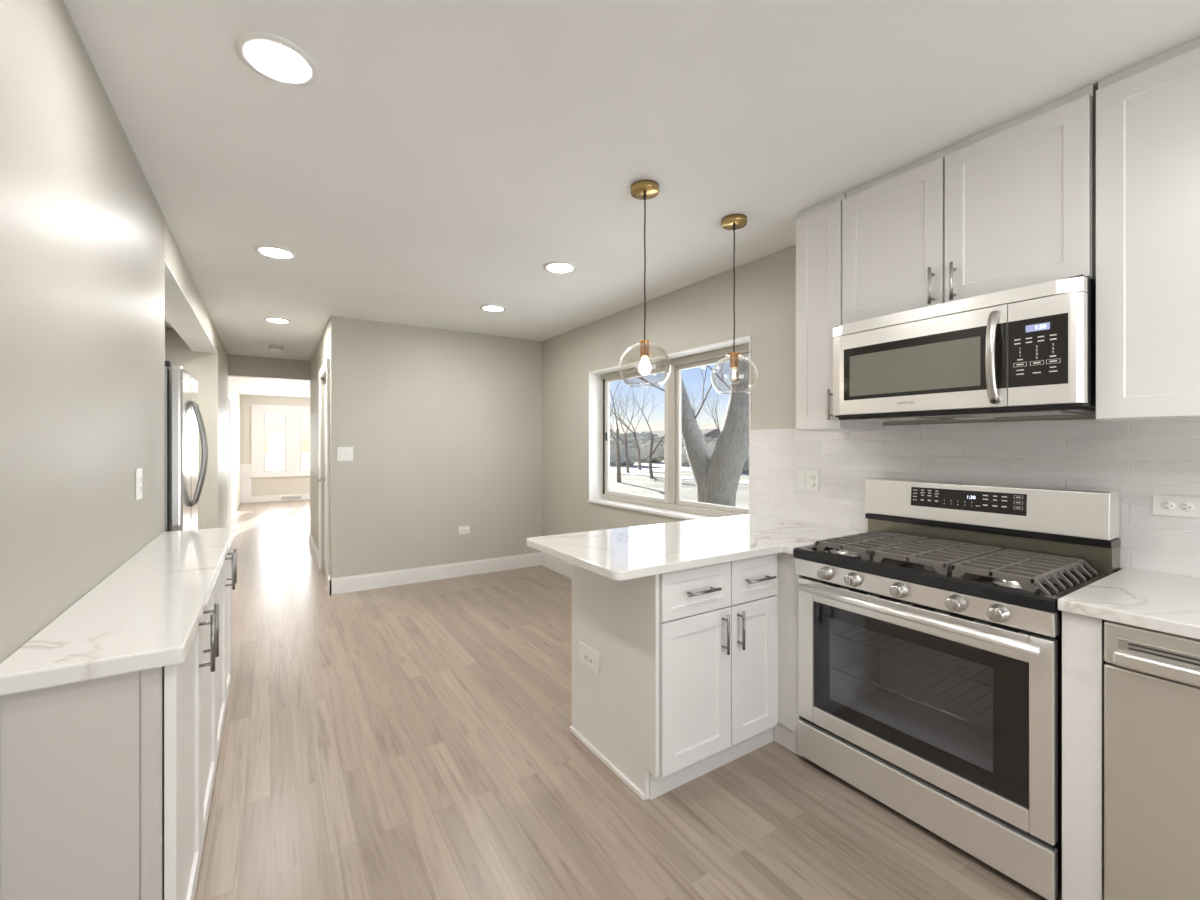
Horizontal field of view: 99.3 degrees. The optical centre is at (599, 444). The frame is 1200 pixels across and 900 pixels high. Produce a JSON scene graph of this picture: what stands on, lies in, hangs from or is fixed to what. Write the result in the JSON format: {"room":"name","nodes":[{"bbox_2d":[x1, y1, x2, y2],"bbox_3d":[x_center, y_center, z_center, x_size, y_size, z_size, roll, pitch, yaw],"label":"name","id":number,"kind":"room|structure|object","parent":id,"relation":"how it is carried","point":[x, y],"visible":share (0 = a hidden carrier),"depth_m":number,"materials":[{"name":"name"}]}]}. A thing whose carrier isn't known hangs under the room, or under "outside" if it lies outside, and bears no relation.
{"room":"kitchen","nodes":[
{"label":"kitchen","id":0,"kind":"room"},
{"bbox_2d":[0,0,217,662],"bbox_3d":[-1.512,0.090,1.327,0.200,2.480,9.070,0,0,-33],"label":"wall","id":1,"kind":"structure","parent":0,"point":[82,223],"depth_m":1.36,"materials":[{"name":"beige paint"}]},
{"bbox_2d":[136,468,141,499],"bbox_3d":[-1.863,0.158,2.064,0.009,0.125,0.090,0,0,-33],"label":"wall outlet","id":2,"kind":"object","parent":1,"relation":"attached to","point":[138,471],"visible":1,"depth_m":2.05,"materials":[{"name":"white plastic"}]},
{"bbox_2d":[165,261,217,352],"bbox_3d":[-3.132,-0.936,3.834,0.200,0.008,3.098,0,0,-33],"label":"trim","id":3,"kind":"structure","parent":1,"relation":"attached to","point":[179,313],"depth_m":3.76,"materials":[{"name":"paint"}]},
{"bbox_2d":[165,327,227,528],"bbox_3d":[-5.144,0.090,5.290,2.000,2.480,1.530,0,0,-33],"label":"wall pier","id":4,"kind":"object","parent":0,"point":[210,370],"visible":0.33,"depth_m":5.16,"materials":[{"name":"beige paint"}]},
{"bbox_2d":[228,376,239,521],"bbox_3d":[-6.622,0.090,9.068,0.120,2.480,6.180,0,0,-33],"label":"wall","id":5,"kind":"structure","parent":0,"point":[232,390],"depth_m":9.80,"materials":[{"name":"paint"}]},
{"bbox_2d":[228,400,228,526],"bbox_3d":[-5.774,0.300,7.878,0.012,2.040,0.900,0,0,-33],"label":"door","id":6,"kind":"structure","parent":5,"relation":"in","point":[228,400],"depth_m":8.22,"materials":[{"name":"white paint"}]},
{"bbox_2d":[228,393,229,526],"bbox_3d":[-5.766,0.260,7.882,0.030,2.140,1.100,0,0,-33],"label":"door frame","id":7,"kind":"structure","parent":5,"relation":"attached to","point":[228,393],"depth_m":8.27,"materials":[{"name":"white paint"}]},
{"bbox_2d":[228,354,309,380],"bbox_3d":[-3.534,0.090,7.312,7.200,2.480,0.120,0,0,-33],"label":"wall","id":8,"kind":"structure","parent":0,"point":[238,365],"depth_m":6.71,"materials":[{"name":"beige paint"}]},
{"bbox_2d":[240,494,309,502],"bbox_3d":[-4.468,1.260,10.507,5.060,0.140,6.100,0,0,-33],"label":"baseboard","id":9,"kind":"structure","parent":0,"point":[250,499],"depth_m":11.99,"materials":[{"name":"white paint"}]},
{"bbox_2d":[240,395,309,495],"bbox_3d":[-6.164,0.090,13.132,5.300,2.480,0.150,0,0,-33],"label":"wall","id":10,"kind":"structure","parent":0,"point":[261,486],"depth_m":11.97,"materials":[{"name":"paint"}]},
{"bbox_2d":[240,464,250,496],"bbox_3d":[-8.154,0.815,11.744,0.210,0.750,0.019,0,0,-33],"label":"trim","id":11,"kind":"structure","parent":10,"relation":"attached to","point":[245,469],"depth_m":11.74,"materials":[{"name":"white paint"}]},
{"bbox_2d":[264,413,285,471],"bbox_3d":[-7.715,-0.065,12.106,0.440,1.390,0.050,0,0,-33],"label":"window","id":12,"kind":"structure","parent":10,"relation":"in","point":[284,414],"depth_m":12.17,"materials":[{"name":"grey plastic"}]},
{"bbox_2d":[249,404,309,477],"bbox_3d":[-7.042,-0.092,12.445,2.500,1.695,0.050,0,0,-33],"label":"window frame","id":13,"kind":"structure","parent":10,"relation":"in","point":[293,413],"depth_m":12.11,"materials":[{"name":"white paint"}]},
{"bbox_2d":[281,495,300,499],"bbox_3d":[-7.395,1.260,12.218,0.400,0.080,0.016,0,0,-33],"label":"air vent","id":14,"kind":"object","parent":10,"relation":"in","point":[282,497],"visible":1,"depth_m":12.20,"materials":[{"name":"white metal"}]},
{"bbox_2d":[300,414,309,470],"bbox_3d":[-7.094,-0.065,12.507,0.460,1.390,0.050,0,0,-33],"label":"window","id":15,"kind":"structure","parent":10,"relation":"in","point":[300,414],"depth_m":12.37,"materials":[{"name":"grey plastic"}]},
{"bbox_2d":[310,320,329,574],"bbox_3d":[-3.158,0.090,5.835,0.120,2.480,2.770,0,0,-33],"label":"wall","id":16,"kind":"structure","parent":0,"point":[322,351],"depth_m":5.87,"materials":[{"name":"beige paint"}]},
{"bbox_2d":[309,532,330,594],"bbox_3d":[-3.177,1.260,5.742,0.015,0.140,2.906,0,0,-33],"label":"baseboard","id":17,"kind":"structure","parent":16,"relation":"attached to","point":[313,546],"depth_m":5.93,"materials":[{"name":"white paint"}]},
{"bbox_2d":[318,378,325,571],"bbox_3d":[-2.736,0.310,5.090,0.102,2.020,0.780,0,0,-33],"label":"door","id":18,"kind":"structure","parent":16,"relation":"in","point":[320,479],"depth_m":5.32,"materials":[{"name":"white paint"}]},
{"bbox_2d":[318,359,329,589],"bbox_3d":[-2.754,0.270,5.078,0.024,2.120,0.980,0,0,-33],"label":"door frame","id":19,"kind":"structure","parent":16,"relation":"attached to","point":[324,369],"depth_m":4.71,"materials":[{"name":"white paint"}]},
{"bbox_2d":[330,316,541,578],"bbox_3d":[-1.468,0.090,5.207,2.275,2.480,0.120,0,0,-33],"label":"wall","id":20,"kind":"structure","parent":0,"point":[443,428],"depth_m":5.01,"materials":[{"name":"beige paint"}]},
{"bbox_2d":[337,447,352,460],"bbox_3d":[-2.296,0.081,4.594,0.130,0.125,0.010,0,0,-33],"label":"light switch","id":21,"kind":"object","parent":20,"relation":"attached to","point":[343,453],"visible":1,"depth_m":4.59,"materials":[{"name":"white plastic"}]},
{"bbox_2d":[329,552,540,594],"bbox_3d":[-1.522,1.260,5.091,2.090,0.140,0.016,0,0,-33],"label":"baseboard","id":22,"kind":"structure","parent":20,"relation":"attached to","point":[430,573],"depth_m":4.99,"materials":[{"name":"white paint"}]},
{"bbox_2d":[459,526,469,533],"bbox_3d":[-1.380,0.865,5.186,0.116,0.080,0.009,0,0,-33],"label":"wall outlet","id":23,"kind":"object","parent":20,"relation":"attached to","point":[462,529],"visible":1,"depth_m":5.19,"materials":[{"name":"white plastic"}]},
{"bbox_2d":[194,500,1061,899],"bbox_3d":[-2.335,1.390,5.456,7.200,0.120,17.100,0,0,-33],"label":"floor","id":24,"kind":"structure","parent":0,"point":[414,741],"depth_m":1.98,"materials":[{"name":"brown wood"}]},
{"bbox_2d":[0,583,218,899],"bbox_3d":[-1.290,0.899,1.457,0.314,0.862,0.986,0,0,-33],"label":"base cabinet","id":25,"kind":"object","parent":24,"relation":"on","point":[106,783],"visible":0.84,"depth_m":1.05,"materials":[{"name":"grey paint"}]},
{"bbox_2d":[0,527,234,695],"bbox_3d":[-1.530,0.449,1.810,0.295,0.038,1.900,0,0,-33],"label":"countertop","id":26,"kind":"structure","parent":25,"relation":"on","point":[147,613],"depth_m":1.25,"materials":[{"name":"stone"}]},
{"bbox_2d":[165,361,207,531],"bbox_3d":[-2.653,0.448,2.760,0.839,1.765,0.685,0,0,-33],"label":"refrigerator","id":27,"kind":"object","parent":24,"relation":"on","point":[183,417],"visible":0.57,"depth_m":2.66,"materials":[{"name":"silver metal"}]},
{"bbox_2d":[216,545,236,766],"bbox_3d":[-1.792,0.899,2.235,0.314,0.862,0.859,0,0,-33],"label":"base cabinet","id":28,"kind":"object","parent":24,"relation":"on","point":[223,582],"visible":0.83,"depth_m":2.31,"materials":[{"name":"white paint"}]},
{"bbox_2d":[570,553,777,800],"bbox_3d":[0.368,0.897,2.312,0.792,0.866,0.656,0,0,-33],"label":"base cabinet","id":29,"kind":"object","parent":24,"relation":"on","point":[685,687],"visible":0.91,"depth_m":2.04,"materials":[{"name":"white paint"}]},
{"bbox_2d":[579,641,599,673],"bbox_3d":[-0.050,0.933,2.241,0.009,0.090,0.167,0,0,-33],"label":"wall outlet","id":30,"kind":"object","parent":29,"relation":"attached to","point":[589,657],"visible":1,"depth_m":2.23,"materials":[{"name":"white plastic"}]},
{"bbox_2d":[526,514,867,580],"bbox_3d":[0.511,0.447,2.434,1.535,0.033,0.809,0,0,-33],"label":"countertop","id":31,"kind":"structure","parent":29,"relation":"on","point":[625,553],"depth_m":2.25,"materials":[{"name":"stone"}]},
{"bbox_2d":[774,552,801,755],"bbox_3d":[0.840,0.897,2.247,0.070,0.866,0.138,0,0,-33],"label":"filler panel","id":32,"kind":"object","parent":24,"relation":"on","point":[786,730],"visible":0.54,"depth_m":2.22,"materials":[{"name":"white paint"}]},
{"bbox_2d":[794,477,1120,899],"bbox_3d":[1.302,0.744,1.954,0.692,1.172,0.851,0,0,-33],"label":"range","id":33,"kind":"object","parent":24,"relation":"on","point":[930,636],"visible":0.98,"depth_m":1.82,"materials":[{"name":"grey metal"}]},
{"bbox_2d":[795,577,1057,844],"bbox_3d":[1.222,0.848,1.902,0.502,0.584,0.837,0,0,-33],"label":"oven","id":34,"kind":"object","parent":33,"relation":"in","point":[965,706],"depth_m":1.83,"materials":[{"name":"silver metal"}]},
{"bbox_2d":[794,546,1109,612],"bbox_3d":[1.278,0.453,1.938,0.559,0.040,0.851,0,0,-33],"label":"cooktop","id":35,"kind":"object","parent":33,"relation":"in","point":[1001,593],"depth_m":1.70,"materials":[{"name":"black metal"}]},
{"bbox_2d":[865,513,1120,547],"bbox_3d":[1.546,0.332,2.111,0.112,0.036,0.849,0,0,-33],"label":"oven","id":36,"kind":"object","parent":33,"relation":"in","point":[1072,538],"depth_m":1.98,"materials":[{"name":"metal"}]},
{"bbox_2d":[1062,611,1106,899],"bbox_3d":[1.586,0.897,1.571,0.630,0.866,0.082,0,0,-33],"label":"filler panel","id":37,"kind":"object","parent":24,"relation":"on","point":[1083,662],"visible":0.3,"depth_m":1.40,"materials":[{"name":"white paint"}]},
{"bbox_2d":[1104,620,1199,899],"bbox_3d":[1.752,0.899,1.264,0.644,0.862,0.605,0,0,-33],"label":"dishwasher","id":38,"kind":"object","parent":24,"relation":"on","point":[1152,677],"visible":0.97,"depth_m":1.29,"materials":[{"name":"grey metal"}]},
{"bbox_3d":[2.200,0.897,0.588,0.666,0.866,1.000,0,0,-33],"label":"base cabinet","id":39,"kind":"object","parent":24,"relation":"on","visible":0},
{"bbox_2d":[1057,568,1199,639],"bbox_3d":[2.023,0.447,0.893,0.668,0.033,1.705,0,0,-33],"label":"countertop","id":40,"kind":"structure","parent":39,"relation":"on","point":[1162,602],"depth_m":1.41,"materials":[{"name":"stone"}]},
{"bbox_2d":[63,0,1199,397],"bbox_3d":[-2.335,-1.225,5.456,7.200,0.150,17.100,0,0,-33],"label":"ceiling","id":41,"kind":"structure","parent":0,"point":[439,154],"depth_m":1.84,"materials":[{"name":"paint"}]},
{"bbox_2d":[255,245,296,259],"bbox_3d":[-1.930,-1.145,3.039,0.212,0.009,0.212,0,0,-33],"label":"recessed light","id":42,"kind":"object","parent":41,"relation":"in","point":[271,251],"visible":1,"depth_m":3.03,"materials":[{"name":"white paint"}]},
{"bbox_2d":[260,248,290,256],"bbox_3d":[-1.930,-1.148,3.039,0.158,0.003,0.158,0,0,-33],"label":"diffuser","id":43,"kind":"object","parent":42,"relation":"attached to","point":[269,252],"depth_m":3.04,"materials":[{"name":"white plastic"}]},
{"bbox_2d":[269,345,282,350],"bbox_3d":[-3.753,-1.121,5.909,0.146,0.058,0.146,0,0,-33],"label":"smoke detector","id":44,"kind":"object","parent":41,"relation":"attached to","point":[271,347],"visible":1,"depth_m":5.86,"materials":[{"name":"white plastic"}]},
{"bbox_2d":[235,31,318,86],"bbox_3d":[-0.960,-1.145,1.523,0.212,0.009,0.212,0,0,-33],"label":"recessed light","id":45,"kind":"object","parent":41,"relation":"in","point":[273,57],"visible":1,"depth_m":1.51,"materials":[{"name":"white paint"}]},
{"bbox_2d":[247,41,308,79],"bbox_3d":[-0.960,-1.148,1.523,0.158,0.003,0.158,0,0,-33],"label":"diffuser","id":46,"kind":"object","parent":45,"relation":"attached to","point":[274,60],"depth_m":1.52,"materials":[{"name":"white plastic"}]},
{"bbox_2d":[264,317,290,322],"bbox_3d":[-2.966,-1.145,4.691,0.206,0.009,0.206,0,0,-33],"label":"recessed light","id":47,"kind":"object","parent":41,"relation":"in","point":[270,319],"visible":1,"depth_m":4.68,"materials":[{"name":"white paint"}]},
{"bbox_2d":[268,319,286,321],"bbox_3d":[-2.966,-1.148,4.691,0.152,0.003,0.152,0,0,-33],"label":"diffuser","id":48,"kind":"object","parent":47,"relation":"attached to","point":[270,320],"depth_m":4.70,"materials":[{"name":"white plastic"}]},
{"bbox_2d":[480,305,505,311],"bbox_3d":[-0.898,-1.145,4.281,0.212,0.009,0.212,0,0,-33],"label":"recessed light","id":49,"kind":"object","parent":41,"relation":"in","point":[490,308],"visible":1,"depth_m":4.28,"materials":[{"name":"white paint"}]},
{"bbox_2d":[484,306,501,310],"bbox_3d":[-0.898,-1.148,4.281,0.158,0.003,0.158,0,0,-33],"label":"diffuser","id":50,"kind":"object","parent":49,"relation":"attached to","point":[486,308],"depth_m":4.28,"materials":[{"name":"white plastic"}]},
{"bbox_2d":[543,261,575,272],"bbox_3d":[-0.259,-1.145,3.295,0.212,0.009,0.212,0,0,-33],"label":"recessed light","id":51,"kind":"object","parent":41,"relation":"in","point":[555,266],"visible":1,"depth_m":3.28,"materials":[{"name":"white paint"}]},
{"bbox_2d":[548,264,571,271],"bbox_3d":[-0.259,-1.148,3.295,0.158,0.003,0.158,0,0,-33],"label":"diffuser","id":52,"kind":"object","parent":51,"relation":"attached to","point":[551,267],"depth_m":3.30,"materials":[{"name":"white plastic"}]},
{"bbox_2d":[619,180,670,386],"bbox_3d":[0.200,-0.707,2.272,0.232,0.885,0.232,0,0,-33],"label":"pendant light","id":53,"kind":"object","parent":41,"relation":"hanging from","point":[644,190],"visible":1,"depth_m":2.26,"materials":[{"name":"clear glass"}]},
{"bbox_2d":[639,340,649,356],"bbox_3d":[0.200,-0.429,2.272,0.048,0.072,0.048,0,0,-33],"label":"socket","id":54,"kind":"object","parent":53,"relation":"attached to","point":[644,344],"depth_m":2.25,"materials":[{"name":"gold metal"}]},
{"bbox_2d":[711,214,757,393],"bbox_3d":[0.684,-0.707,2.599,0.232,0.885,0.232,0,0,-33],"label":"pendant light","id":55,"kind":"object","parent":41,"relation":"hanging from","point":[733,222],"visible":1,"depth_m":2.59,"materials":[{"name":"clear glass"}]},
{"bbox_2d":[725,352,742,367],"bbox_3d":[0.684,-0.429,2.599,0.088,0.072,0.088,0,0,-33],"label":"socket","id":56,"kind":"object","parent":55,"relation":"attached to","point":[733,356],"depth_m":2.58,"materials":[{"name":"gold metal"}]},
{"bbox_2d":[542,245,1121,569],"bbox_3d":[1.528,0.090,2.482,0.200,2.480,7.710,0,0,-33],"label":"wall","id":57,"kind":"structure","parent":0,"point":[698,314],"depth_m":3.92,"materials":[{"name":"beige paint"}]},
{"bbox_2d":[541,552,571,578],"bbox_3d":[0.137,1.260,4.434,0.016,0.140,2.900,0,0,-33],"label":"baseboard","id":58,"kind":"structure","parent":57,"relation":"attached to","point":[557,565],"depth_m":5.34,"materials":[{"name":"white paint"}]},
{"bbox_2d":[587,335,750,519],"bbox_3d":[0.472,-0.075,4.043,0.158,1.223,1.936,0,0,-33],"label":"window frame","id":59,"kind":"structure","parent":57,"relation":"in","point":[594,376],"depth_m":4.59,"materials":[{"name":"white paint"}]},
{"bbox_2d":[601,343,748,516],"bbox_3d":[0.559,-0.080,4.099,0.072,1.191,1.912,0,0,-33],"label":"window","id":60,"kind":"structure","parent":57,"relation":"in","point":[672,500],"depth_m":4.05,"materials":[{"name":"beige plastic"}]},
{"bbox_2d":[796,193,882,431],"bbox_3d":[1.156,-0.610,2.490,0.391,1.079,0.236,0,0,-33],"label":"upper cabinet","id":61,"kind":"object","parent":57,"relation":"attached to","point":[818,227],"visible":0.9,"depth_m":2.41,"materials":[{"name":"white paint"}]},
{"bbox_2d":[842,84,1096,324],"bbox_3d":[1.448,-0.839,2.038,0.391,0.621,0.828,0,0,-33],"label":"upper cabinet","id":62,"kind":"object","parent":57,"relation":"attached to","point":[1011,204],"visible":0.94,"depth_m":1.86,"materials":[{"name":"white paint"}]},
{"bbox_2d":[833,274,1095,421],"bbox_3d":[1.399,-0.316,2.000,0.516,0.419,0.829,0,0,-33],"label":"microwave","id":63,"kind":"object","parent":62,"relation":"attached to","point":[1026,351],"visible":1,"depth_m":1.77,"materials":[{"name":"grey metal"}]},
{"bbox_2d":[750,419,1199,577],"bbox_3d":[1.857,0.170,1.778,0.011,0.530,3.370,0,0,-33],"label":"backsplash","id":64,"kind":"structure","parent":57,"relation":"attached to","point":[1140,461],"depth_m":2.07,"materials":[{"name":"tile"}]},
{"bbox_2d":[798,470,818,490],"bbox_3d":[1.158,0.197,2.839,0.010,0.113,0.133,0,0,-33],"label":"wall outlet","id":65,"kind":"object","parent":64,"relation":"attached to","point":[807,479],"visible":1,"depth_m":2.83,"materials":[{"name":"white plastic"}]},
{"bbox_2d":[1153,494,1199,518],"bbox_3d":[1.904,0.201,1.685,0.009,0.070,0.102,0,0,-33],"label":"wall outlet","id":66,"kind":"object","parent":64,"relation":"attached to","point":[1163,505],"visible":1,"depth_m":1.68,"materials":[{"name":"white plastic"}]},
{"bbox_2d":[1161,501,1175,510],"bbox_3d":[1.893,0.202,1.698,0.003,0.033,0.033,0,0,-33],"label":"socket","id":67,"kind":"object","parent":66,"relation":"attached to","point":[1165,505],"depth_m":1.70,"materials":[{"name":"grey plastic"}]},
{"bbox_2d":[1179,502,1193,511],"bbox_3d":[1.914,0.202,1.665,0.003,0.033,0.033,0,0,-33],"label":"socket","id":68,"kind":"object","parent":66,"relation":"attached to","point":[1183,506],"depth_m":1.66,"materials":[{"name":"grey plastic"}]},
{"bbox_2d":[1096,37,1199,423],"bbox_3d":[1.945,-0.612,1.304,0.353,1.074,0.918,0,0,-33],"label":"upper cabinet","id":69,"kind":"object","parent":57,"relation":"attached to","point":[1148,111],"visible":1,"depth_m":1.50,"materials":[{"name":"white paint"}]},
{"label":"outside","id":70,"kind":"structure","parent":0,"visible":0},
{"bbox_2d":[301,452,748,508],"bbox_3d":[47.457,1.880,78.290,155.300,0.200,200.000,0,0,-33],"label":"ground","id":71,"kind":"structure","parent":70,"point":[630,484],"depth_m":21.88,"materials":[{"name":"white snow"}]},
{"bbox_2d":[610,380,626,481],"bbox_3d":[0.835,-2.085,24.830,4.085,7.733,3.687,0,0,-33],"label":"bare tree","id":72,"kind":"object","parent":71,"relation":"on","point":[616,439],"visible":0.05,"depth_m":24.31,"materials":[{"name":"brown plant"}]},
{"bbox_2d":[610,438,642,464],"bbox_3d":[1.282,0.622,45.939,2.705,2.584,6.924,0,0,-33],"label":"hedge","id":73,"kind":"object","parent":71,"relation":"on","point":[631,444],"visible":0.47,"depth_m":43.79,"materials":[{"name":"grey plant"}]},
{"bbox_2d":[610,380,653,469],"bbox_3d":[1.241,-1.679,37.255,5.581,6.935,4.083,0,0,-36],"label":"bare tree","id":74,"kind":"object","parent":71,"relation":"on","point":[624,423],"visible":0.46,"depth_m":36.21,"materials":[{"name":"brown plant"}]},
{"bbox_2d":[610,431,662,438],"bbox_3d":[4.026,0.016,74.879,2.665,3.933,16.070,0,0,-33],"label":"hedge","id":75,"kind":"object","parent":71,"relation":"on","point":[643,434],"visible":0.15,"depth_m":72.38,"materials":[{"name":"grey plant"}]},
{"bbox_2d":[629,436,664,461],"bbox_3d":[4.782,0.492,53.344,2.671,2.859,5.768,0,0,-33],"label":"hedge","id":76,"kind":"object","parent":71,"relation":"on","point":[658,456],"visible":0.59,"depth_m":51.60,"materials":[{"name":"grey plant"}]},
{"bbox_2d":[619,382,707,478],"bbox_3d":[3.482,-1.401,28.093,5.403,6.390,2.773,0,0,19],"label":"bare tree","id":77,"kind":"object","parent":71,"relation":"on","point":[651,453],"visible":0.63,"depth_m":27.07,"materials":[{"name":"brown plant"}]},
{"bbox_2d":[628,429,720,439],"bbox_3d":[13.190,-0.520,98.430,10.200,4.600,25.200,0,0,-33],"label":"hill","id":78,"kind":"structure","parent":71,"relation":"on","point":[713,433],"depth_m":88.14,"materials":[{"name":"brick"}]},
{"bbox_2d":[663,434,716,465],"bbox_3d":[7.649,0.499,43.438,2.675,2.882,5.777,0,0,-33],"label":"hedge","id":79,"kind":"object","parent":71,"relation":"on","point":[684,459],"visible":0.15,"depth_m":42.38,"materials":[{"name":"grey plant"}]},
{"bbox_2d":[637,358,748,506],"bbox_3d":[1.565,-1.252,9.082,2.444,6.184,3.775,0,0,-36],"label":"forked tree","id":80,"kind":"object","parent":71,"relation":"on","point":[716,476],"visible":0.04,"depth_m":8.11,"materials":[{"name":"grey plant"}]},
{"bbox_2d":[690,390,701,414],"bbox_3d":[6.784,-1.391,37.160,3.511,6.363,2.533,0,0,-44],"label":"bare tree","id":81,"kind":"object","parent":71,"relation":"on","point":[691,390],"visible":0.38,"depth_m":37.66,"materials":[{"name":"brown plant"}]},
{"bbox_2d":[699,377,727,433],"bbox_3d":[7.746,-1.520,31.673,5.072,6.607,2.766,0,0,6],"label":"bare tree","id":82,"kind":"object","parent":71,"relation":"on","point":[715,420],"visible":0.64,"depth_m":32.11,"materials":[{"name":"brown plant"}]},
{"bbox_2d":[707,437,748,471],"bbox_3d":[9.103,0.592,33.740,2.670,2.614,4.606,0,0,-33],"label":"hedge","id":83,"kind":"object","parent":71,"relation":"on","point":[711,445],"visible":0.09,"depth_m":32.62,"materials":[{"name":"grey plant"}]},
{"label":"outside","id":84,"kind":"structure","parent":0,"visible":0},
{"bbox_2d":[265,453,309,469],"bbox_3d":[-65.177,1.880,49.918,64.700,0.200,125.400,0,0,-33],"label":"ground","id":85,"kind":"structure","parent":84,"point":[273,461],"depth_m":55.02,"materials":[{"name":"white snow"}]},
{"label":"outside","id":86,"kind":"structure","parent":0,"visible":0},
{"bbox_2d":[610,466,690,473],"bbox_3d":[-7.612,1.768,30.204,100.000,0.025,7.000,0,0,-33],"label":"trim","id":87,"kind":"structure","parent":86,"point":[645,469],"depth_m":36.54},
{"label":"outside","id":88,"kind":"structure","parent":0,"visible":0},
{"bbox_2d":[610,470,748,484],"bbox_3d":[-5.835,1.765,43.854,1.800,0.030,200.000,0,0,-33],"label":"sidewalk","id":89,"kind":"structure","parent":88,"point":[746,482],"depth_m":29.27,"materials":[{"name":"white snow"}]},
{"bbox_2d":[610,383,651,472],"bbox_3d":[1.330,-1.778,32.671,3.112,7.132,4.617,0,0,35],"label":"bare tree","id":90,"kind":"object","parent":89,"relation":"on","point":[625,442],"visible":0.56,"depth_m":32.30,"materials":[{"name":"brown plant"}]},
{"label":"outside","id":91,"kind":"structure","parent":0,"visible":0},
{"bbox_2d":[610,462,748,474],"bbox_3d":[1.388,1.770,48.521,7.000,0.020,200.000,0,0,-33],"label":"trim","id":92,"kind":"structure","parent":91,"point":[635,463],"depth_m":43.78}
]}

